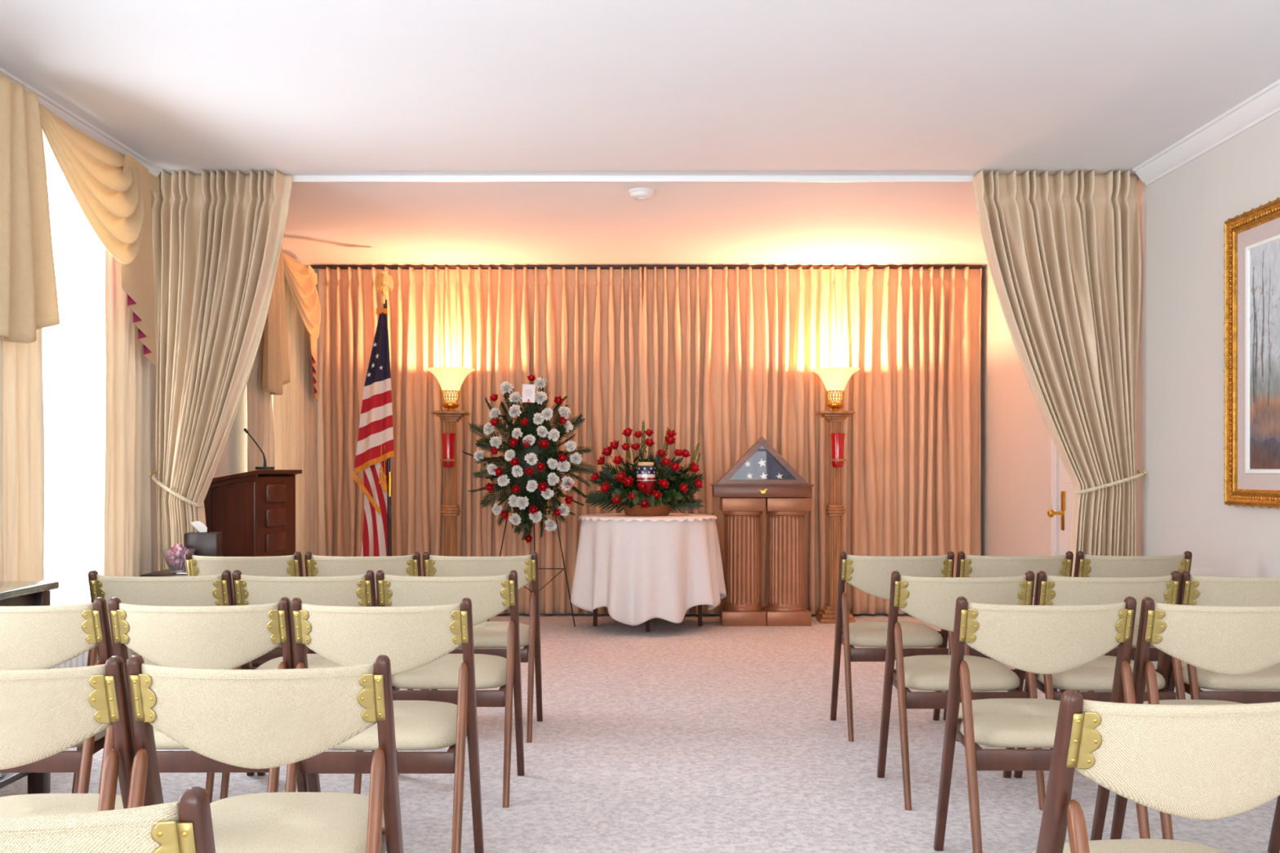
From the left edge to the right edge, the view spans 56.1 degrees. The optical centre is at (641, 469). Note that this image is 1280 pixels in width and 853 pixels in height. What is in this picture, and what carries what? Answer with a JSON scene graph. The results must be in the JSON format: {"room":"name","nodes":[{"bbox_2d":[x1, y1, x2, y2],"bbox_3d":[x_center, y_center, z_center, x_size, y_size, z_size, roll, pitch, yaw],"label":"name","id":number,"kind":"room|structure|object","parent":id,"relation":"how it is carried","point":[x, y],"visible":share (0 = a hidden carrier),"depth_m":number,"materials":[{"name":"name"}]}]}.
{"room":"funeral home chapel","nodes":[
{"label":"funeral home chapel","id":0,"kind":"room"},
{"bbox_2d":[42,131,303,596],"bbox_3d":[-2.590,-0.220,3.180,0.120,2.640,11.960,0,0,0],"label":"wall","id":1,"kind":"structure","parent":0,"point":[233,459],"depth_m":6.24,"materials":[{"name":"paint"}]},
{"bbox_2d":[45,167,100,605],"bbox_3d":[-2.590,-0.325,5.100,0.060,1.950,1.300,0,0,0],"label":"window","id":2,"kind":"structure","parent":1,"relation":"in","point":[55,181],"depth_m":5.70,"materials":[{"name":"white glass"}]},
{"bbox_2d":[0,73,159,367],"bbox_3d":[-2.381,-0.965,5.070,0.292,0.971,1.800,0,0,0],"label":"swag valance","id":3,"kind":"object","parent":1,"relation":"attached to","point":[112,188],"visible":1,"depth_m":4.73,"materials":[{"name":"beige fabric"}]},
{"bbox_2d":[0,128,44,581],"bbox_3d":[-2.422,-0.165,4.499,0.069,2.470,0.644,0,0,0],"label":"drape","id":4,"kind":"object","parent":3,"relation":"hanging from","point":[22,452],"visible":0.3,"depth_m":4.69,"materials":[{"name":"beige fabric"}]},
{"bbox_2d":[98,184,152,661],"bbox_3d":[-2.422,-0.165,5.620,0.063,2.470,0.526,0,0,0],"label":"drape","id":5,"kind":"object","parent":3,"relation":"hanging from","point":[125,508],"visible":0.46,"depth_m":5.56,"materials":[{"name":"beige fabric"}]},
{"bbox_2d":[0,66,162,177],"bbox_3d":[-2.491,-1.498,1.670,0.078,0.085,8.940,0,0,0],"label":"trim","id":6,"kind":"structure","parent":1,"relation":"attached to","point":[64,113],"depth_m":5.30,"materials":[{"name":"white paint"}]},
{"bbox_2d":[262,247,320,400],"bbox_3d":[-2.381,-0.965,8.136,0.292,0.971,1.476,0,0,0],"label":"swag valance","id":7,"kind":"object","parent":1,"relation":"attached to","point":[301,279],"visible":0.98,"depth_m":7.83,"materials":[{"name":"beige fabric"}]},
{"bbox_2d":[246,330,274,471],"bbox_3d":[-2.423,-0.165,7.605,0.064,2.470,0.452,0,0,0],"label":"drape","id":8,"kind":"object","parent":7,"relation":"hanging from","point":[260,406],"visible":0.29,"depth_m":7.59,"materials":[{"name":"beige fabric"}]},
{"bbox_2d":[271,273,318,576],"bbox_3d":[-2.423,-0.165,8.380,0.062,2.470,1.042,0,0,0],"label":"drape","id":9,"kind":"object","parent":7,"relation":"hanging from","point":[294,411],"visible":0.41,"depth_m":8.52,"materials":[{"name":"beige fabric"}]},
{"bbox_2d":[0,0,1279,267],"bbox_3d":[0.030,-1.590,3.180,5.720,0.100,12.560,0,0,0],"label":"ceiling","id":10,"kind":"structure","parent":0,"point":[294,87],"depth_m":4.97,"materials":[{"name":"paint"}]},
{"bbox_2d":[628,187,654,199],"bbox_3d":[0.000,-1.516,6.620,0.144,0.048,0.144,0,0,0],"label":"smoke detector","id":11,"kind":"object","parent":10,"relation":"attached to","point":[637,193],"visible":1,"depth_m":6.57,"materials":[{"name":"white plastic"}]},
{"bbox_2d":[310,265,982,268],"bbox_3d":[0.030,-1.529,9.040,5.060,0.018,0.035,0,0,0],"label":"curtain rod","id":12,"kind":"object","parent":10,"relation":"attached to","point":[312,266],"visible":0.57,"depth_m":9.02,"materials":[{"name":"brown metal"}]},
{"bbox_2d":[317,266,644,614],"bbox_3d":[-1.215,-0.217,9.016,2.470,2.595,0.125,0,0,0],"label":"pleated curtain","id":13,"kind":"object","parent":12,"relation":"hanging from","point":[580,331],"visible":0.62,"depth_m":9.02,"materials":[{"name":"beige fabric"}]},
{"bbox_2d":[642,266,982,614],"bbox_3d":[1.266,-0.217,9.005,2.565,2.595,0.127,0,0,0],"label":"pleated curtain","id":14,"kind":"object","parent":12,"relation":"hanging from","point":[729,355],"visible":0.73,"depth_m":9.00,"materials":[{"name":"beige fabric"}]},
{"bbox_2d":[292,175,1137,182],"bbox_3d":[0.030,-1.523,6.290,5.120,0.034,0.045,0,0,0],"label":"track","id":15,"kind":"object","parent":10,"relation":"attached to","point":[295,178],"visible":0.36,"depth_m":6.27,"materials":[{"name":"white metal"}]},
{"bbox_2d":[151,169,292,571],"bbox_3d":[-2.166,-0.227,6.201,0.696,2.614,0.161,0,0,0],"label":"curtain","id":16,"kind":"object","parent":15,"relation":"hanging from","point":[218,237],"visible":0.79,"depth_m":6.18,"materials":[{"name":"beige fabric"}]},
{"bbox_2d":[150,470,203,507],"bbox_3d":[-2.401,0.098,6.152,0.272,0.193,0.115,0,0,0],"label":"cord","id":17,"kind":"object","parent":16,"relation":"attached to","point":[153,475],"visible":0.98,"depth_m":6.11,"materials":[{"name":"beige fabric"}]},
{"bbox_2d":[972,169,1141,648],"bbox_3d":[2.146,-0.227,6.199,0.853,2.614,0.158,0,0,0],"label":"curtain","id":18,"kind":"object","parent":15,"relation":"hanging from","point":[1063,251],"visible":0.79,"depth_m":6.18,"materials":[{"name":"beige fabric"}]},
{"bbox_2d":[1075,470,1147,493],"bbox_3d":[2.416,0.063,6.151,0.361,0.123,0.113,0,0,0],"label":"cord","id":19,"kind":"object","parent":18,"relation":"attached to","point":[1140,473],"visible":1,"depth_m":6.11,"materials":[{"name":"beige fabric"}]},
{"bbox_2d":[0,613,1279,852],"bbox_3d":[0.030,1.150,3.180,5.720,0.100,12.560,0,0,0],"label":"floor","id":20,"kind":"structure","parent":0,"point":[685,736],"depth_m":4.42,"materials":[{"name":"carpet"}]},
{"bbox_2d":[0,581,58,794],"bbox_3d":[-2.240,0.740,3.500,0.500,0.720,1.200,0,0,0],"label":"console desk","id":21,"kind":"object","parent":20,"relation":"on","point":[12,593],"visible":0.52,"depth_m":3.99,"materials":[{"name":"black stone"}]},
{"bbox_2d":[0,773,31,788],"bbox_3d":[-2.240,1.000,3.500,0.420,0.022,1.060,0,0,0],"label":"shelf","id":22,"kind":"object","parent":21,"relation":"attached to","point":[9,778],"depth_m":3.88,"materials":[{"name":"wood"}]},
{"bbox_2d":[0,597,113,793],"bbox_3d":[-1.672,0.720,3.279,0.479,0.760,0.493,0,0,0],"label":"folding chair","id":23,"kind":"object","parent":20,"relation":"on","point":[32,637],"visible":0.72,"depth_m":3.17,"materials":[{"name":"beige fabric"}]},
{"bbox_2d":[0,656,135,817],"bbox_3d":[-1.188,0.720,2.269,0.479,0.760,0.493,0,0,0],"label":"folding chair","id":24,"kind":"object","parent":20,"relation":"on","point":[44,713],"visible":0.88,"depth_m":2.18,"materials":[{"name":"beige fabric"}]},
{"bbox_2d":[50,650,98,668],"bbox_3d":[-2.490,0.890,4.980,0.050,0.420,1.260,0,0,0],"label":"radiator","id":25,"kind":"object","parent":20,"relation":"on","point":[81,660],"visible":0.02,"depth_m":5.26,"materials":[{"name":"white metal"}]},
{"bbox_2d":[0,786,215,852],"bbox_3d":[-0.706,0.720,1.364,0.479,0.760,0.493,0,0,0],"label":"folding chair","id":26,"kind":"object","parent":20,"relation":"on","point":[184,825],"visible":1,"depth_m":1.26,"materials":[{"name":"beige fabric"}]},
{"bbox_2d":[71,569,255,803],"bbox_3d":[-1.635,0.720,4.149,0.479,0.760,0.493,0,0,0],"label":"folding chair","id":27,"kind":"object","parent":20,"relation":"on","point":[216,589],"visible":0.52,"depth_m":4.04,"materials":[{"name":"beige fabric"}]},
{"bbox_2d":[140,568,264,665],"bbox_3d":[-2.130,0.780,5.900,0.500,0.641,0.440,0,0,0],"label":"end table","id":28,"kind":"object","parent":20,"relation":"on","point":[167,572],"visible":0.02,"depth_m":5.71,"materials":[{"name":"brown wood"}]},
{"bbox_2d":[160,548,195,573],"bbox_3d":[-2.235,0.439,5.780,0.162,0.113,0.162,0,0,0],"label":"crystal bowl","id":29,"kind":"object","parent":28,"relation":"on","point":[175,560],"visible":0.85,"depth_m":5.73,"materials":[{"name":"clear glass"}]},
{"bbox_2d":[183,520,222,571],"bbox_3d":[-2.175,0.375,5.955,0.155,0.242,0.150,0,0,-8],"label":"tissue box","id":30,"kind":"object","parent":28,"relation":"on","point":[207,544],"visible":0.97,"depth_m":5.89,"materials":[{"name":"black wood"}]},
{"bbox_2d":[98,597,309,793],"bbox_3d":[-1.180,0.720,3.279,0.479,0.760,0.493,0,0,0],"label":"folding chair","id":31,"kind":"object","parent":20,"relation":"on","point":[212,637],"visible":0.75,"depth_m":3.17,"materials":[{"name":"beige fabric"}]},
{"bbox_2d":[184,551,310,662],"bbox_3d":[-1.658,0.720,5.069,0.479,0.760,0.493,0,0,0],"label":"folding chair","id":32,"kind":"object","parent":20,"relation":"on","point":[291,565],"visible":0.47,"depth_m":4.96,"materials":[{"name":"beige fabric"}]},
{"bbox_2d":[204,470,302,667],"bbox_3d":[-2.272,0.550,6.970,0.375,1.100,0.554,0,0,9],"label":"lectern","id":33,"kind":"object","parent":20,"relation":"on","point":[254,511],"visible":0.44,"depth_m":6.74,"materials":[{"name":"brown wood"}]},
{"bbox_2d":[243,427,274,469],"bbox_3d":[-2.167,-0.118,6.780,0.163,0.235,0.070,0,0,0],"label":"gooseneck microphone","id":34,"kind":"object","parent":33,"relation":"on","point":[245,429],"visible":1,"depth_m":6.77,"materials":[{"name":"black plastic"}]},
{"bbox_2d":[125,654,403,852],"bbox_3d":[-0.703,0.720,2.279,0.479,0.760,0.493,0,0,0],"label":"folding chair","id":35,"kind":"object","parent":20,"relation":"on","point":[245,718],"visible":0.98,"depth_m":2.19,"materials":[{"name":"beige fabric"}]},
{"bbox_2d":[219,569,376,799],"bbox_3d":[-1.148,0.720,4.149,0.479,0.760,0.493,0,0,0],"label":"folding chair","id":36,"kind":"object","parent":20,"relation":"on","point":[359,590],"visible":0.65,"depth_m":4.04,"materials":[{"name":"beige fabric"}]},
{"bbox_2d":[304,551,428,690],"bbox_3d":[-1.164,0.720,5.079,0.479,0.760,0.493,0,0,0],"label":"folding chair","id":37,"kind":"object","parent":20,"relation":"on","point":[409,565],"visible":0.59,"depth_m":4.97,"materials":[{"name":"beige fabric"}]},
{"bbox_2d":[353,271,394,556],"bbox_3d":[-1.792,-0.143,8.387,0.331,2.487,0.299,0,0,27],"label":"flag","id":38,"kind":"object","parent":20,"relation":"on","point":[375,451],"visible":0.91,"depth_m":8.35,"materials":[{"name":"multicoloured fabric"}]},
{"bbox_2d":[284,597,484,852],"bbox_3d":[-0.693,0.720,3.269,0.479,0.760,0.493,0,0,0],"label":"folding chair","id":39,"kind":"object","parent":20,"relation":"on","point":[412,637],"visible":0.84,"depth_m":3.17,"materials":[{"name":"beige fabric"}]},
{"bbox_2d":[371,569,524,808],"bbox_3d":[-0.662,0.720,4.149,0.479,0.760,0.493,0,0,0],"label":"folding chair","id":40,"kind":"object","parent":20,"relation":"on","point":[491,596],"visible":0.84,"depth_m":4.04,"materials":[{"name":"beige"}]},
{"bbox_2d":[431,410,470,556],"bbox_3d":[-1.390,0.339,8.700,0.250,1.523,0.290,0,0,0],"label":"pillar","id":41,"kind":"structure","parent":20,"relation":"on","point":[451,510],"depth_m":8.68,"materials":[{"name":"brown wood"}]},
{"bbox_2d":[440,433,455,467],"bbox_3d":[-1.390,-0.140,8.615,0.106,0.245,0.106,0,0,0],"label":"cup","id":42,"kind":"object","parent":41,"relation":"on","point":[447,439],"visible":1,"depth_m":8.57,"materials":[{"name":"red glass"}]},
{"bbox_2d":[426,367,475,410],"bbox_3d":[-1.390,-0.579,8.720,0.356,0.309,0.356,0,0,0],"label":"lamp","id":43,"kind":"object","parent":41,"relation":"on","point":[451,380],"visible":0.99,"depth_m":8.65,"materials":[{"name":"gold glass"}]},
{"bbox_2d":[420,551,542,742],"bbox_3d":[-0.673,0.720,5.079,0.479,0.760,0.493,0,0,0],"label":"folding chair","id":44,"kind":"object","parent":20,"relation":"on","point":[486,634],"visible":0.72,"depth_m":4.97,"materials":[{"name":"beige fabric"}]},
{"bbox_2d":[487,482,575,626],"bbox_3d":[-0.777,0.290,8.595,0.624,1.622,0.379,0,0,0],"label":"easel","id":45,"kind":"object","parent":20,"relation":"on","point":[564,568],"visible":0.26,"depth_m":8.43,"materials":[{"name":"black metal"}]},
{"bbox_2d":[462,374,598,543],"bbox_3d":[-0.790,-0.077,8.326,0.951,1.178,0.351,0,0,3],"label":"flower spray","id":46,"kind":"object","parent":45,"relation":"on","point":[532,460],"visible":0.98,"depth_m":8.31,"materials":[{"name":"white plant"}]},
{"bbox_2d":[521,383,535,419],"bbox_3d":[-0.779,-0.468,8.256,0.092,0.244,0.016,0,0,0],"label":"card","id":47,"kind":"object","parent":46,"relation":"in","point":[528,390],"visible":1,"depth_m":8.25,"materials":[{"name":"white paper"}]},
{"bbox_2d":[592,604,702,631],"bbox_3d":[0.040,0.714,8.410,0.910,0.773,0.910,0,0,0],"label":"round table","id":48,"kind":"object","parent":20,"relation":"on","point":[700,606],"visible":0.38,"depth_m":8.42,"materials":[{"name":"brown wood"}]},
{"bbox_2d":[570,517,726,625],"bbox_3d":[0.053,0.678,8.393,1.077,0.711,1.012,0,0,0],"label":"tablecloth","id":49,"kind":"object","parent":48,"relation":"on","point":[642,572],"visible":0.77,"depth_m":7.97,"materials":[{"name":"white fabric"}]},
{"bbox_2d":[577,513,716,522],"bbox_3d":[0.040,0.334,8.410,0.970,0.029,0.970,0,0,-16],"label":"topper","id":50,"kind":"object","parent":49,"relation":"on","point":[680,517],"visible":0.82,"depth_m":8.10,"materials":[{"name":"fabric"}]},
{"bbox_2d":[584,420,704,515],"bbox_3d":[0.022,-0.016,8.404,0.853,0.666,0.548,0,0,-4],"label":"flower arrangement","id":51,"kind":"object","parent":50,"relation":"on","point":[671,489],"visible":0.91,"depth_m":8.36,"materials":[{"name":"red plant"}]},
{"bbox_2d":[636,462,655,493],"bbox_3d":[0.028,0.057,8.341,0.136,0.223,0.135,0,0,0],"label":"urn","id":52,"kind":"object","parent":51,"relation":"in","point":[646,471],"visible":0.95,"depth_m":8.29,"materials":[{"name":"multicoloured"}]},
{"bbox_2d":[719,497,766,626],"bbox_3d":[0.719,0.649,8.590,0.312,0.902,0.300,0,0,0],"label":"pedestal","id":53,"kind":"object","parent":20,"relation":"on","point":[742,606],"visible":1,"depth_m":8.47,"materials":[{"name":"brown wood"}]},
{"bbox_2d":[763,497,811,626],"bbox_3d":[1.036,0.649,8.590,0.312,0.902,0.300,0,0,0],"label":"pedestal","id":54,"kind":"object","parent":20,"relation":"on","point":[786,606],"visible":1,"depth_m":8.47,"materials":[{"name":"brown wood"}]},
{"bbox_2d":[710,436,813,497],"bbox_3d":[0.850,-0.021,8.545,0.715,0.425,0.260,0,0,0],"label":"case","id":55,"kind":"object","parent":54,"relation":"on","point":[726,486],"visible":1,"depth_m":8.43,"materials":[{"name":"brown wood"}]},
{"bbox_2d":[730,446,792,478],"bbox_3d":[0.850,-0.051,8.531,0.450,0.228,0.098,0,0,0],"label":"flag","id":56,"kind":"object","parent":55,"relation":"in","point":[761,464],"visible":0.99,"depth_m":8.49,"materials":[{"name":"blue fabric"}]},
{"bbox_2d":[815,410,855,623],"bbox_3d":[1.405,0.339,8.700,0.250,1.523,0.290,0,0,0],"label":"pillar","id":57,"kind":"structure","parent":20,"relation":"on","point":[835,510],"depth_m":8.68,"materials":[{"name":"brown wood"}]},
{"bbox_2d":[810,367,859,410],"bbox_3d":[1.405,-0.579,8.720,0.356,0.309,0.356,0,0,0],"label":"lamp","id":58,"kind":"object","parent":57,"relation":"on","point":[835,380],"visible":0.99,"depth_m":8.65,"materials":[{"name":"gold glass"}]},
{"bbox_2d":[830,433,844,467],"bbox_3d":[1.405,-0.140,8.615,0.106,0.245,0.106,0,0,0],"label":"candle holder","id":59,"kind":"object","parent":57,"relation":"on","point":[837,439],"visible":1,"depth_m":8.58,"materials":[{"name":"red glass"}]},
{"bbox_2d":[830,551,959,742],"bbox_3d":[1.066,0.720,5.099,0.479,0.760,0.493,0,0,0],"label":"folding chair","id":60,"kind":"object","parent":20,"relation":"on","point":[871,575],"visible":0.85,"depth_m":5.00,"materials":[{"name":"beige fabric"}]},
{"bbox_2d":[876,570,1045,810],"bbox_3d":[1.080,0.720,4.119,0.479,0.760,0.493,0,0,0],"label":"folding chair","id":61,"kind":"object","parent":20,"relation":"on","point":[931,601],"visible":0.84,"depth_m":4.02,"materials":[{"name":"beige fabric"}]},
{"bbox_2d":[942,551,1079,720],"bbox_3d":[1.562,0.720,5.099,0.479,0.760,0.493,0,0,0],"label":"folding chair","id":62,"kind":"object","parent":20,"relation":"on","point":[967,566],"visible":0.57,"depth_m":4.99,"materials":[{"name":"beige fabric"}]},
{"bbox_2d":[933,596,1150,852],"bbox_3d":[1.084,0.720,3.299,0.479,0.760,0.493,0,0,0],"label":"folding chair","id":63,"kind":"object","parent":20,"relation":"on","point":[1030,638],"visible":0.94,"depth_m":3.20,"materials":[{"name":"beige fabric"}]},
{"bbox_2d":[1013,570,1186,777],"bbox_3d":[1.571,0.720,4.119,0.479,0.760,0.493,0,0,0],"label":"folding chair","id":64,"kind":"object","parent":20,"relation":"on","point":[1097,675],"visible":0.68,"depth_m":4.01,"materials":[{"name":"beige fabric"}]},
{"bbox_2d":[1058,551,1200,692],"bbox_3d":[2.062,0.720,5.109,0.479,0.760,0.493,0,0,0],"label":"folding chair","id":65,"kind":"object","parent":20,"relation":"on","point":[1086,566],"visible":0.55,"depth_m":4.99,"materials":[{"name":"beige fabric"}]},
{"bbox_2d":[1031,689,1279,852],"bbox_3d":[0.878,0.720,1.958,0.479,0.760,0.493,0,0,-7],"label":"folding chair","id":66,"kind":"object","parent":20,"relation":"on","point":[1206,762],"visible":1,"depth_m":1.85,"materials":[{"name":"beige fabric"}]},
{"bbox_2d":[1110,596,1279,852],"bbox_3d":[1.581,0.720,3.279,0.479,0.760,0.493,0,0,2],"label":"folding chair","id":67,"kind":"object","parent":20,"relation":"on","point":[1224,640],"visible":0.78,"depth_m":3.18,"materials":[{"name":"beige fabric"}]},
{"bbox_2d":[1164,570,1279,703],"bbox_3d":[2.062,0.720,4.129,0.479,0.760,0.493,0,0,1],"label":"folding chair","id":68,"kind":"object","parent":20,"relation":"on","point":[1194,590],"visible":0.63,"depth_m":4.01,"materials":[{"name":"beige fabric"}]},
{"bbox_2d":[313,268,981,555],"bbox_3d":[0.030,-0.220,9.220,5.360,2.640,0.120,0,0,0],"label":"wall","id":69,"kind":"structure","parent":0,"point":[316,270],"depth_m":9.16,"materials":[{"name":"paint"}]},
{"bbox_2d":[505,613,906,613],"bbox_3d":[0.030,1.050,9.152,5.080,0.100,0.016,0,0,0],"label":"baseboard","id":70,"kind":"structure","parent":69,"relation":"attached to","point":[505,613],"depth_m":9.14,"materials":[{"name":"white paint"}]},
{"bbox_2d":[981,111,1279,691],"bbox_3d":[2.650,-0.220,3.180,0.120,2.640,11.960,0,0,0],"label":"wall","id":71,"kind":"structure","parent":0,"point":[1181,508],"depth_m":5.85,"materials":[{"name":"paint"}]},
{"bbox_2d":[1050,436,1058,555],"bbox_3d":[2.575,0.035,6.960,0.030,2.130,1.150,0,0,0],"label":"trim","id":72,"kind":"structure","parent":71,"relation":"attached to","point":[1054,453],"depth_m":7.47,"materials":[{"name":"white paint"}]},
{"bbox_2d":[1047,455,1074,555],"bbox_3d":[2.534,0.090,6.960,0.113,2.020,0.920,0,0,0],"label":"door","id":73,"kind":"structure","parent":71,"relation":"in","point":[1066,492],"depth_m":7.31,"materials":[{"name":"white paint"}]},
{"bbox_2d":[1155,668,1213,699],"bbox_3d":[2.582,1.050,1.780,0.016,0.100,9.160,0,0,0],"label":"baseboard","id":74,"kind":"structure","parent":71,"relation":"attached to","point":[1188,696],"depth_m":5.65,"materials":[{"name":"white paint"}]},
{"bbox_2d":[1133,79,1279,185],"bbox_3d":[2.551,-1.498,1.670,0.078,0.085,8.940,0,0,0],"label":"trim","id":75,"kind":"structure","parent":71,"relation":"attached to","point":[1265,103],"depth_m":5.34,"materials":[{"name":"white paint"}]},
{"bbox_2d":[1223,197,1279,509],"bbox_3d":[2.565,-0.468,4.775,0.046,1.250,0.955,0,0,0],"label":"framed painting","id":76,"kind":"object","parent":71,"relation":"attached to","point":[1251,246],"visible":1,"depth_m":5.06,"materials":[{"name":"gold metal"}]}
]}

